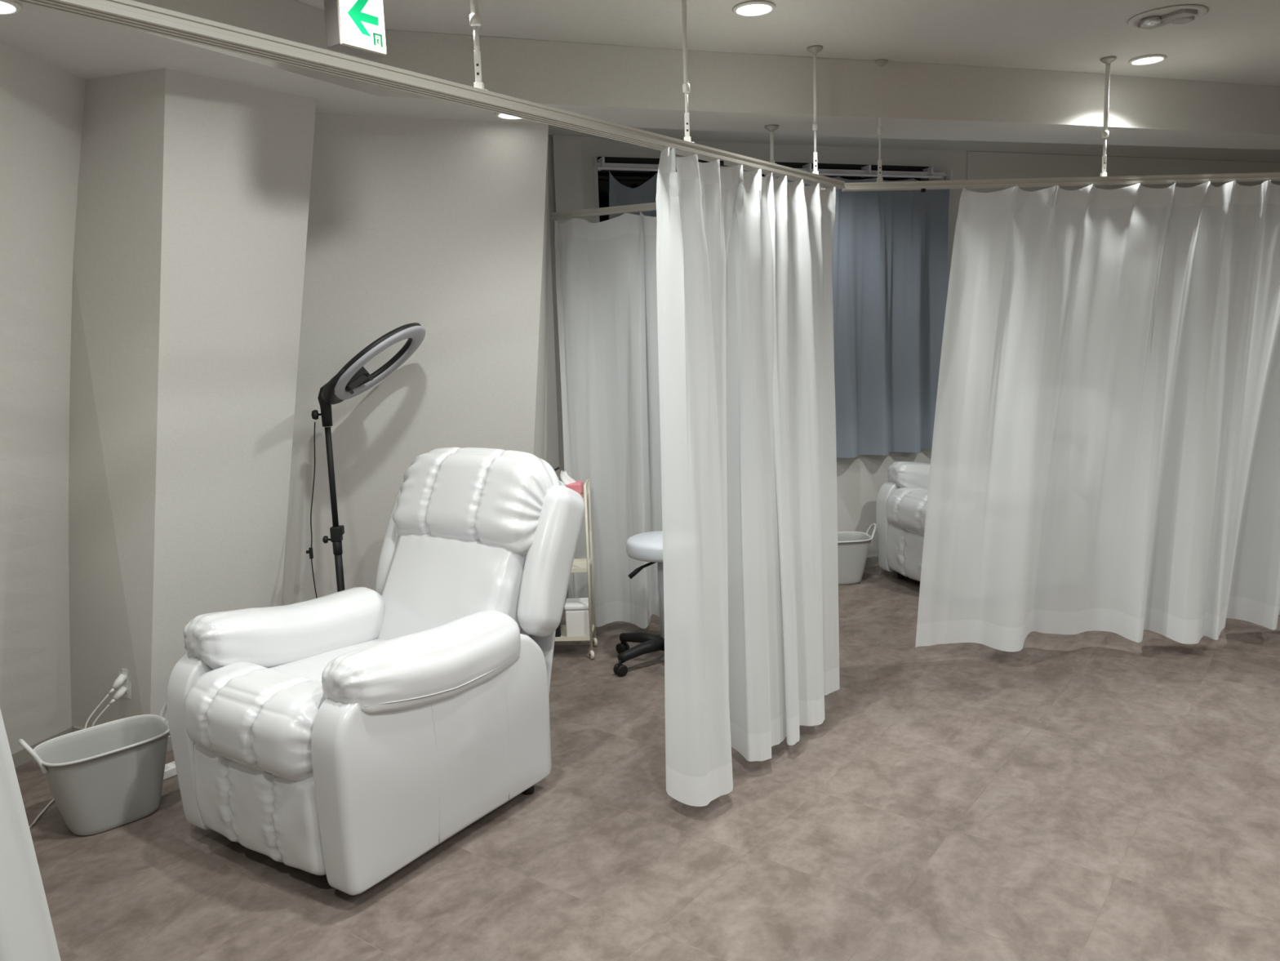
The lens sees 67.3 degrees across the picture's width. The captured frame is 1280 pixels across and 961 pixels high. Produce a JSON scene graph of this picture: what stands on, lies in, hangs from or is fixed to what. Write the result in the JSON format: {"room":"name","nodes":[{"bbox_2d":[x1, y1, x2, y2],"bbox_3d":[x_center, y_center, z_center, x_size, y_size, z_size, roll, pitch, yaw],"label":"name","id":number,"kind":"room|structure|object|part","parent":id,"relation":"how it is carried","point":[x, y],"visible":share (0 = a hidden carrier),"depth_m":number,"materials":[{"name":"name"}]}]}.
{"room":"beauty treatment salon","nodes":[
{"label":"beauty treatment salon","id":0,"kind":"room"},
{"bbox_2d":[0,42,85,753],"bbox_3d":[-2.297,0.227,0.630,1.404,2.590,7.200,-2,9,0],"label":"wall","id":1,"kind":"structure","parent":0,"point":[42,103],"depth_m":3.17,"materials":[{"name":"white paint"}]},
{"bbox_2d":[11,726,72,768],"bbox_3d":[-2.369,1.061,3.510,0.028,0.065,0.696,1,9,18],"label":"baseboard","id":2,"kind":"structure","parent":1,"relation":"attached to","point":[20,757],"depth_m":3.64,"materials":[{"name":"grey"}]},
{"bbox_2d":[71,725,84,732],"bbox_3d":[-2.064,1.016,3.734,0.471,0.065,0.011,2,10,25],"label":"baseboard","id":3,"kind":"structure","parent":1,"relation":"attached to","point":[74,728],"depth_m":3.81,"materials":[{"name":"grey"}]},
{"bbox_2d":[764,124,778,177],"bbox_3d":[0.554,-1.349,4.029,0.062,0.262,0.062,-2,9,0],"label":"hanging rod","id":4,"kind":"object","parent":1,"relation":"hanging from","point":[771,128],"visible":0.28,"depth_m":4.01,"materials":[{"name":"grey metal"}]},
{"bbox_2d":[68,68,316,736],"bbox_3d":[-1.786,-0.153,3.657,1.359,2.380,0.766,5,11,38],"label":"wall pillar","id":5,"kind":"structure","parent":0,"point":[193,190],"depth_m":3.33,"materials":[{"name":"white paint"}]},
{"bbox_2d":[119,668,130,698],"bbox_3d":[-1.931,0.750,3.604,0.108,0.142,0.017,2,10,25],"label":"wall outlet","id":6,"kind":"object","parent":5,"relation":"attached to","point":[126,683],"visible":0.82,"depth_m":3.60,"materials":[{"name":"white plastic"}]},
{"bbox_2d":[166,735,173,751],"bbox_3d":[-1.701,0.986,3.851,0.025,0.065,0.531,5,11,36],"label":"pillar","id":7,"kind":"structure","parent":5,"relation":"attached to","point":[169,742],"depth_m":3.70,"materials":[{"name":"grey paint"}]},
{"bbox_2d":[280,113,548,605],"bbox_3d":[-1.167,-0.227,4.030,1.553,2.372,0.650,-5,9,-21],"label":"wall","id":8,"kind":"structure","parent":0,"point":[437,224],"depth_m":3.93,"materials":[{"name":"white paint"}]},
{"bbox_2d":[533,128,565,605],"bbox_3d":[-0.506,-0.350,4.680,0.228,2.372,1.395,-3,9,-5],"label":"wall","id":9,"kind":"structure","parent":0,"point":[546,440],"depth_m":4.69,"materials":[{"name":"white paint"}]},
{"bbox_2d":[551,187,826,219],"bbox_3d":[0.178,-1.218,4.229,1.313,0.030,0.034,3,10,26],"label":"rail","id":10,"kind":"object","parent":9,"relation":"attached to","point":[651,206],"visible":0.32,"depth_m":4.38,"materials":[{"name":"grey metal"}]},
{"bbox_2d":[554,211,662,628],"bbox_3d":[0.062,-0.246,4.698,0.895,2.015,0.510,3,10,27],"label":"sheer curtain","id":11,"kind":"object","parent":10,"relation":"hanging from","point":[606,285],"visible":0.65,"depth_m":4.66,"materials":[{"name":"white fabric"}]},
{"bbox_2d":[0,0,1279,162],"bbox_3d":[0.702,-1.459,2.409,10.500,0.001,11.200,-2,9,0],"label":"ceiling","id":12,"kind":"structure","parent":0,"point":[1236,41],"depth_m":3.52,"materials":[{"name":"white paint"}]},
{"bbox_2d":[0,0,22,14],"bbox_3d":[-1.564,-1.140,2.300,0.144,0.008,0.144,-2,9,0],"label":"recessed light","id":13,"kind":"object","parent":12,"relation":"in","point":[6,6],"visible":0.99,"depth_m":2.32,"materials":[{"name":"white plastic"}]},
{"bbox_2d":[0,1,14,11],"bbox_3d":[-1.564,-1.141,2.300,0.111,0.006,0.111,-2,9,0],"label":"diffuser","id":14,"kind":"object","parent":13,"relation":"attached to","point":[4,6],"depth_m":2.32,"materials":[{"name":"white plastic"}]},
{"bbox_2d":[323,0,386,59],"bbox_3d":[-0.809,-1.339,2.728,0.069,0.231,0.160,5,11,36],"label":"exit sign","id":15,"kind":"object","parent":12,"relation":"hanging from","point":[353,27],"visible":1,"depth_m":2.70,"materials":[{"name":"white plastic"}]},
{"bbox_3d":[-0.784,-1.325,2.712,0.004,0.200,0.150,5,11,36],"label":"panel","id":16,"kind":"part","parent":15,"relation":"part of","materials":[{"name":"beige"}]},
{"bbox_2d":[469,0,487,90],"bbox_3d":[-0.389,-1.155,2.240,0.062,0.478,0.062,-2,9,0],"label":"rod","id":17,"kind":"object","parent":12,"relation":"hanging from","point":[474,17],"visible":0.91,"depth_m":2.25,"materials":[{"name":"grey metal"}]},
{"bbox_2d":[11,0,844,189],"bbox_3d":[-0.453,-0.882,2.184,0.055,0.043,4.299,4,11,36],"label":"rail","id":18,"kind":"object","parent":17,"relation":"hanging from","point":[131,14],"visible":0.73,"depth_m":2.00,"materials":[{"name":"grey metal"}]},
{"bbox_2d":[0,709,61,960],"bbox_3d":[-1.268,0.330,1.255,0.124,2.037,0.869,5,11,36],"label":"sheer curtain","id":19,"kind":"object","parent":18,"relation":"hanging from","point":[27,933],"visible":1,"depth_m":1.60,"materials":[{"name":"white fabric"}]},
{"bbox_2d":[655,146,839,806],"bbox_3d":[0.475,-0.066,3.414,0.209,2.030,1.276,5,11,37],"label":"sheer curtain","id":20,"kind":"object","parent":18,"relation":"hanging from","point":[744,260],"visible":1,"depth_m":3.29,"materials":[{"name":"white fabric"}]},
{"bbox_2d":[494,112,523,119],"bbox_3d":[-0.476,-1.382,3.629,0.144,0.008,0.144,-2,9,0],"label":"recessed light","id":21,"kind":"object","parent":12,"relation":"in","point":[497,114],"visible":0.3,"depth_m":3.65,"materials":[{"name":"white plastic"}]},
{"bbox_2d":[499,113,517,117],"bbox_3d":[-0.476,-1.383,3.629,0.111,0.006,0.111,-2,9,0],"label":"diffuser","id":22,"kind":"object","parent":21,"relation":"attached to","point":[501,115],"depth_m":3.65,"materials":[{"name":"white plastic"}]},
{"bbox_2d":[681,0,693,142],"bbox_3d":[0.141,-1.284,2.959,0.062,0.478,0.062,-2,9,0],"label":"rod","id":23,"kind":"object","parent":12,"relation":"hanging from","point":[686,86],"visible":0.88,"depth_m":2.96,"materials":[{"name":"grey metal"}]},
{"bbox_2d":[732,0,775,16],"bbox_3d":[0.378,-1.565,3.187,0.144,0.008,0.144,-2,9,0],"label":"recessed light","id":24,"kind":"object","parent":12,"relation":"in","point":[751,8],"visible":1,"depth_m":3.18,"materials":[{"name":"white plastic"}]},
{"bbox_2d":[737,4,770,13],"bbox_3d":[0.378,-1.566,3.187,0.111,0.006,0.111,-2,9,0],"label":"diffuser","id":25,"kind":"object","parent":24,"relation":"attached to","point":[741,8],"depth_m":3.19,"materials":[{"name":"white plastic"}]},
{"bbox_2d":[806,44,822,174],"bbox_3d":[0.675,-1.417,3.702,0.062,0.478,0.062,-2,9,0],"label":"rod","id":26,"kind":"object","parent":12,"relation":"hanging from","point":[814,49],"visible":0.91,"depth_m":3.69,"materials":[{"name":"grey metal"}]},
{"bbox_2d":[874,58,888,182],"bbox_3d":[0.980,-1.461,3.923,0.062,0.478,0.062,-2,9,0],"label":"rod","id":27,"kind":"object","parent":12,"relation":"hanging from","point":[881,62],"visible":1,"depth_m":3.93,"materials":[{"name":"grey metal"}]},
{"bbox_2d":[841,172,1279,192],"bbox_3d":[3.146,-1.296,4.086,4.634,0.043,0.050,-2,9,-3],"label":"rail","id":28,"kind":"object","parent":27,"relation":"hanging from","point":[922,185],"visible":0.94,"depth_m":3.98,"materials":[{"name":"grey metal"}]},
{"bbox_2d":[915,179,1279,651],"bbox_3d":[2.226,-0.274,4.290,2.017,2.002,0.336,-3,9,-4],"label":"sheer curtain","id":29,"kind":"object","parent":28,"relation":"hanging from","point":[1105,451],"visible":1,"depth_m":4.21,"materials":[{"name":"white fabric"}]},
{"bbox_2d":[1100,56,1116,176],"bbox_3d":[1.936,-1.503,3.992,0.062,0.478,0.062,-2,9,0],"label":"rod","id":30,"kind":"object","parent":12,"relation":"hanging from","point":[1107,60],"visible":0.94,"depth_m":3.98,"materials":[{"name":"grey metal"}]},
{"bbox_2d":[1128,53,1167,65],"bbox_3d":[2.108,-1.746,3.991,0.144,0.008,0.144,-2,9,0],"label":"recessed light","id":31,"kind":"object","parent":12,"relation":"in","point":[1149,59],"visible":1,"depth_m":3.98,"materials":[{"name":"white plastic"}]},
{"bbox_2d":[1133,57,1162,63],"bbox_3d":[2.108,-1.748,3.990,0.111,0.006,0.111,-2,9,0],"label":"diffuser","id":32,"kind":"object","parent":31,"relation":"attached to","point":[1138,60],"depth_m":3.99,"materials":[{"name":"white plastic"}]},
{"bbox_2d":[1127,4,1208,29],"bbox_3d":[1.881,-1.644,3.428,0.256,0.024,0.256,-2,9,0],"label":"recessed light","id":33,"kind":"object","parent":12,"relation":"in","point":[1171,15],"visible":1,"depth_m":3.39,"materials":[{"name":"grey"}]},
{"bbox_2d":[14,565,1279,960],"bbox_3d":[0.787,1.099,2.805,10.500,0.001,11.200,-2,9,0],"label":"floor","id":34,"kind":"structure","parent":0,"point":[1087,795],"depth_m":2.94,"materials":[{"name":"tile"}]},
{"bbox_2d":[29,798,54,828],"bbox_3d":[-2.023,1.151,3.036,0.133,0.008,0.772,0,9,10],"label":"cord","id":35,"kind":"object","parent":34,"relation":"on","point":[53,799],"visible":0.3,"depth_m":3.23,"materials":[{"name":"white plastic"}]},
{"bbox_2d":[17,701,169,835],"bbox_3d":[-1.762,0.949,3.179,0.278,0.347,0.471,7,12,44],"label":"tub","id":36,"kind":"object","parent":34,"relation":"on","point":[106,776],"visible":0.93,"depth_m":3.12,"materials":[{"name":"grey plastic"}]},
{"bbox_3d":[-1.911,0.859,3.016,0.119,0.109,0.056,7,12,44],"label":"handle","id":37,"kind":"part","parent":36,"relation":"part of","materials":[{"name":"grey plastic"}]},
{"bbox_3d":[-1.620,0.805,3.305,0.119,0.109,0.056,7,12,44],"label":"handle","id":38,"kind":"part","parent":36,"relation":"part of","materials":[{"name":"grey plastic"}]},
{"bbox_2d":[84,673,126,728],"bbox_3d":[-2.006,0.910,3.501,0.133,0.345,0.286,0,9,13],"label":"cord","id":39,"kind":"object","parent":34,"relation":"on","point":[119,681],"visible":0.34,"depth_m":3.56,"materials":[{"name":"white plastic"}]},
{"bbox_3d":[-2.023,0.947,3.476,0.121,0.281,0.226,-2,9,0],"label":"cord","id":40,"kind":"part","parent":39,"relation":"part of","materials":[{"name":"white plastic"}]},
{"bbox_2d":[91,685,127,726],"bbox_3d":[-1.931,0.928,3.526,0.144,0.294,0.189,-8,11,-36],"label":"cord","id":41,"kind":"object","parent":34,"relation":"on","point":[122,690],"visible":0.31,"depth_m":3.58,"materials":[{"name":"white plastic"}]},
{"bbox_3d":[-1.918,0.954,3.541,0.215,0.237,0.075,1,9,17],"label":"cord","id":42,"kind":"part","parent":41,"relation":"part of","materials":[{"name":"white plastic"}]},
{"bbox_2d":[163,760,177,780],"bbox_3d":[-1.691,1.050,3.529,0.055,0.036,0.200,5,11,36],"label":"power strip","id":43,"kind":"object","parent":34,"relation":"on","point":[170,771],"visible":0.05,"depth_m":3.48,"materials":[{"name":"white plastic"}]},
{"bbox_2d":[306,322,426,598],"bbox_3d":[-1.138,0.196,3.809,0.661,1.602,0.441,-2,9,0],"label":"ring light","id":44,"kind":"object","parent":34,"relation":"on","point":[353,379],"visible":0.83,"depth_m":3.74,"materials":[{"name":"black metal"}]},
{"bbox_2d":[306,546,313,558],"bbox_3d":[-1.311,0.288,3.812,0.026,0.045,0.012,-2,9,0],"label":"dimmer switch","id":45,"kind":"object","parent":44,"relation":"attached to","point":[310,549],"depth_m":3.81,"materials":[{"name":"black plastic"}]},
{"bbox_3d":[-1.257,-0.256,3.740,0.046,0.040,0.038,-2,9,0],"label":"tilt knob","id":46,"kind":"part","parent":44,"relation":"part of","materials":[{"name":"black plastic"}]},
{"bbox_3d":[-1.240,0.234,3.818,0.044,0.030,0.030,-2,9,0],"label":"clamp knob","id":47,"kind":"part","parent":44,"relation":"part of","materials":[{"name":"black plastic"}]},
{"bbox_2d":[334,325,426,399],"bbox_3d":[-1.008,-0.452,3.709,0.358,0.279,0.441,-2,9,0],"label":"diffuser","id":48,"kind":"object","parent":44,"relation":"attached to","point":[353,379],"depth_m":3.65,"materials":[{"name":"grey plastic"}]},
{"bbox_2d":[166,447,585,895],"bbox_3d":[-0.807,0.513,3.195,0.882,1.143,1.285,4,11,34],"label":"recliner chair","id":49,"kind":"object","parent":34,"relation":"on","point":[344,736],"visible":1,"depth_m":2.93,"materials":[{"name":"white leather"}]},
{"bbox_3d":[-1.183,0.751,3.320,0.137,0.568,0.879,4,11,34],"label":"panel","id":50,"kind":"part","parent":49,"relation":"part of","materials":[{"name":"white leather"}]},
{"bbox_2d":[268,638,386,681],"bbox_3d":[-0.872,0.684,3.129,0.579,0.217,0.603,4,11,34],"label":"seat cushion","id":51,"kind":"object","parent":49,"relation":"on","point":[311,663],"depth_m":3.14,"materials":[{"name":"white leather"}]},
{"bbox_3d":[-0.584,0.793,2.921,0.137,0.568,0.879,4,11,34],"label":"panel","id":52,"kind":"part","parent":49,"relation":"part of","materials":[{"name":"white leather"}]},
{"bbox_3d":[-0.664,0.434,3.413,0.588,0.490,0.366,4,11,34],"label":"backrest","id":53,"kind":"part","parent":49,"relation":"part of","materials":[{"name":"white leather"}]},
{"bbox_2d":[392,447,561,558],"bbox_3d":[-0.584,0.074,3.481,0.679,0.379,0.333,4,11,34],"label":"cushion","id":54,"kind":"object","parent":49,"relation":"on","point":[452,502],"depth_m":3.33,"materials":[{"name":"white leather"}]},
{"bbox_2d":[554,477,597,659],"bbox_3d":[-0.418,0.426,4.633,0.384,0.848,0.234,-2,9,2],"label":"trolley","id":55,"kind":"object","parent":34,"relation":"on","point":[580,565],"visible":0.42,"depth_m":4.59,"materials":[{"name":"beige metal"}]},
{"bbox_2d":[555,623,560,636],"bbox_3d":[-0.433,0.677,4.656,0.090,0.152,0.120,-3,9,-6],"label":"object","id":56,"kind":"object","parent":55,"relation":"on","point":[557,633],"visible":0.16,"depth_m":4.61,"materials":[{"name":"black plastic"}]},
{"bbox_2d":[560,469,583,497],"bbox_3d":[-0.327,0.016,4.559,0.111,0.137,0.110,-2,9,0],"label":"pack","id":57,"kind":"object","parent":55,"relation":"on","point":[577,486],"visible":0.68,"depth_m":4.53,"materials":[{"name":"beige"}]},
{"bbox_2d":[554,624,594,641],"bbox_3d":[-0.408,0.743,4.682,0.356,0.020,0.194,-2,9,2],"label":"shelf","id":58,"kind":"object","parent":55,"relation":"attached to","point":[563,637],"depth_m":4.58,"materials":[{"name":"beige metal"}]},
{"bbox_2d":[564,597,589,636],"bbox_3d":[-0.300,0.665,4.670,0.121,0.160,0.136,-2,9,0],"label":"storage box","id":59,"kind":"object","parent":55,"relation":"on","point":[577,619],"visible":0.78,"depth_m":4.61,"materials":[{"name":"white plastic"}]},
{"bbox_3d":[-0.302,0.599,4.660,0.121,0.026,0.136,-2,9,0],"label":"lid","id":60,"kind":"part","parent":59,"relation":"part of","materials":[{"name":"white plastic"}]},
{"bbox_2d":[571,558,591,572],"bbox_3d":[-0.419,0.412,4.630,0.356,0.020,0.194,-2,9,2],"label":"shelf","id":61,"kind":"object","parent":55,"relation":"attached to","point":[580,565],"depth_m":4.64,"materials":[{"name":"beige metal"}]},
{"bbox_3d":[-0.244,0.415,4.529,0.012,0.800,0.012,2,10,24],"label":"post","id":62,"kind":"part","parent":55,"relation":"part of","materials":[{"name":"beige metal"}]},
{"bbox_3d":[-0.238,0.386,4.717,0.012,0.800,0.012,-5,9,-20],"label":"post","id":63,"kind":"part","parent":55,"relation":"part of","materials":[{"name":"beige metal"}]},
{"bbox_2d":[613,530,664,676],"bbox_3d":[0.137,0.556,4.467,0.536,0.606,0.561,-2,9,0],"label":"stool","id":64,"kind":"object","parent":34,"relation":"on","point":[645,546],"visible":0.38,"depth_m":4.40,"materials":[{"name":"white leather"}]},
{"bbox_3d":[0.005,0.754,4.588,0.237,0.074,0.060,5,11,36],"label":"leg","id":65,"kind":"part","parent":64,"relation":"part of","materials":[{"name":"black plastic"}]},
{"bbox_3d":[0.003,0.781,4.417,0.237,0.074,0.060,-8,11,-34],"label":"leg","id":66,"kind":"part","parent":64,"relation":"part of","materials":[{"name":"black plastic"}]},
{"bbox_3d":[0.016,0.406,4.388,0.153,0.072,0.023,-6,10,-24],"label":"height lever","id":67,"kind":"part","parent":64,"relation":"part of","materials":[{"name":"black plastic"}]},
{"bbox_3d":[0.108,0.300,4.428,0.344,0.086,0.344,-2,9,0],"label":"seat","id":68,"kind":"part","parent":64,"relation":"part of","materials":[{"name":"white leather"}]},
{"bbox_2d":[837,523,876,585],"bbox_3d":[1.200,0.442,5.822,0.471,0.347,0.278,-3,9,-5],"label":"tub","id":69,"kind":"object","parent":34,"relation":"on","point":[852,546],"visible":0.5,"depth_m":5.73,"materials":[{"name":"grey plastic"}]},
{"bbox_3d":[1.403,0.315,5.822,0.056,0.109,0.119,-3,9,-5],"label":"handle","id":70,"kind":"part","parent":69,"relation":"part of","materials":[{"name":"grey plastic"}]},
{"bbox_2d":[875,461,930,581],"bbox_3d":[2.117,0.035,5.651,1.285,1.143,0.882,-5,9,-19],"label":"recliner chair","id":71,"kind":"object","parent":34,"relation":"on","point":[901,501],"visible":0.17,"depth_m":5.66,"materials":[{"name":"white leather"}]},
{"bbox_3d":[1.868,0.237,5.984,0.879,0.568,0.137,-5,9,-19],"label":"panel","id":72,"kind":"part","parent":71,"relation":"part of","materials":[{"name":"white leather"}]},
{"bbox_2d":[547,135,966,601],"bbox_3d":[2.763,-0.850,6.500,6.910,2.590,0.100,-5,9,-19],"label":"wall","id":73,"kind":"structure","parent":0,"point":[860,479],"depth_m":5.83,"materials":[{"name":"white paint"}]},
{"bbox_2d":[551,134,584,223],"bbox_3d":[-0.353,-0.566,5.338,0.155,2.588,0.035,-5,9,-19],"label":"wall","id":74,"kind":"structure","parent":73,"relation":"attached to","point":[566,157],"depth_m":5.15,"materials":[{"name":"white paint"}]},
{"bbox_2d":[593,156,952,222],"bbox_3d":[0.836,-1.018,5.713,2.274,1.689,0.198,-5,9,-19],"label":"window","id":75,"kind":"structure","parent":73,"relation":"attached to","point":[631,179],"depth_m":5.43,"materials":[{"name":"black glass"}]},
{"bbox_2d":[608,170,793,219],"bbox_3d":[0.376,-0.891,5.492,1.117,1.665,0.108,-5,9,-19],"label":"window curtain","id":76,"kind":"object","parent":75,"relation":"hanging from","point":[620,194],"visible":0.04,"depth_m":5.25,"materials":[{"name":"grey fabric"}]},
{"bbox_2d":[608,186,656,219],"bbox_3d":[0.377,-0.880,5.494,1.115,1.549,0.104,-5,9,-20],"label":"drape","id":77,"kind":"object","parent":76,"relation":"hanging from","point":[618,195],"depth_m":5.25,"materials":[{"name":"grey fabric"}]},
{"bbox_3d":[0.776,-1.845,5.625,2.160,0.026,0.083,-5,9,-19],"label":"head trim","id":78,"kind":"part","parent":75,"relation":"part of","materials":[{"name":"black plastic"}]},
{"bbox_3d":[0.825,-1.794,5.550,2.274,0.072,0.105,-5,9,-19],"label":"window curtain rail","id":79,"kind":"part","parent":75,"relation":"part of","materials":[{"name":"white metal"}]},
{"bbox_2d":[804,176,949,457],"bbox_3d":[1.430,-0.981,5.848,1.035,1.665,0.122,-5,9,-20],"label":"window curtain","id":80,"kind":"object","parent":75,"relation":"hanging from","point":[890,250],"visible":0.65,"depth_m":5.89,"materials":[{"name":"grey fabric"}]},
{"bbox_2d":[864,555,879,567],"bbox_3d":[2.827,0.404,6.644,6.800,0.065,0.007,-5,9,-19],"label":"baseboard","id":81,"kind":"structure","parent":73,"relation":"attached to","point":[872,561],"depth_m":6.17,"materials":[{"name":"grey"}]},
{"bbox_2d":[966,151,1279,192],"bbox_3d":[4.037,-0.952,6.887,4.140,2.588,0.012,-5,9,-19],"label":"wall panel","id":82,"kind":"object","parent":73,"relation":"attached to","point":[980,165],"visible":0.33,"depth_m":6.33,"materials":[{"name":"white paint"}]}
]}

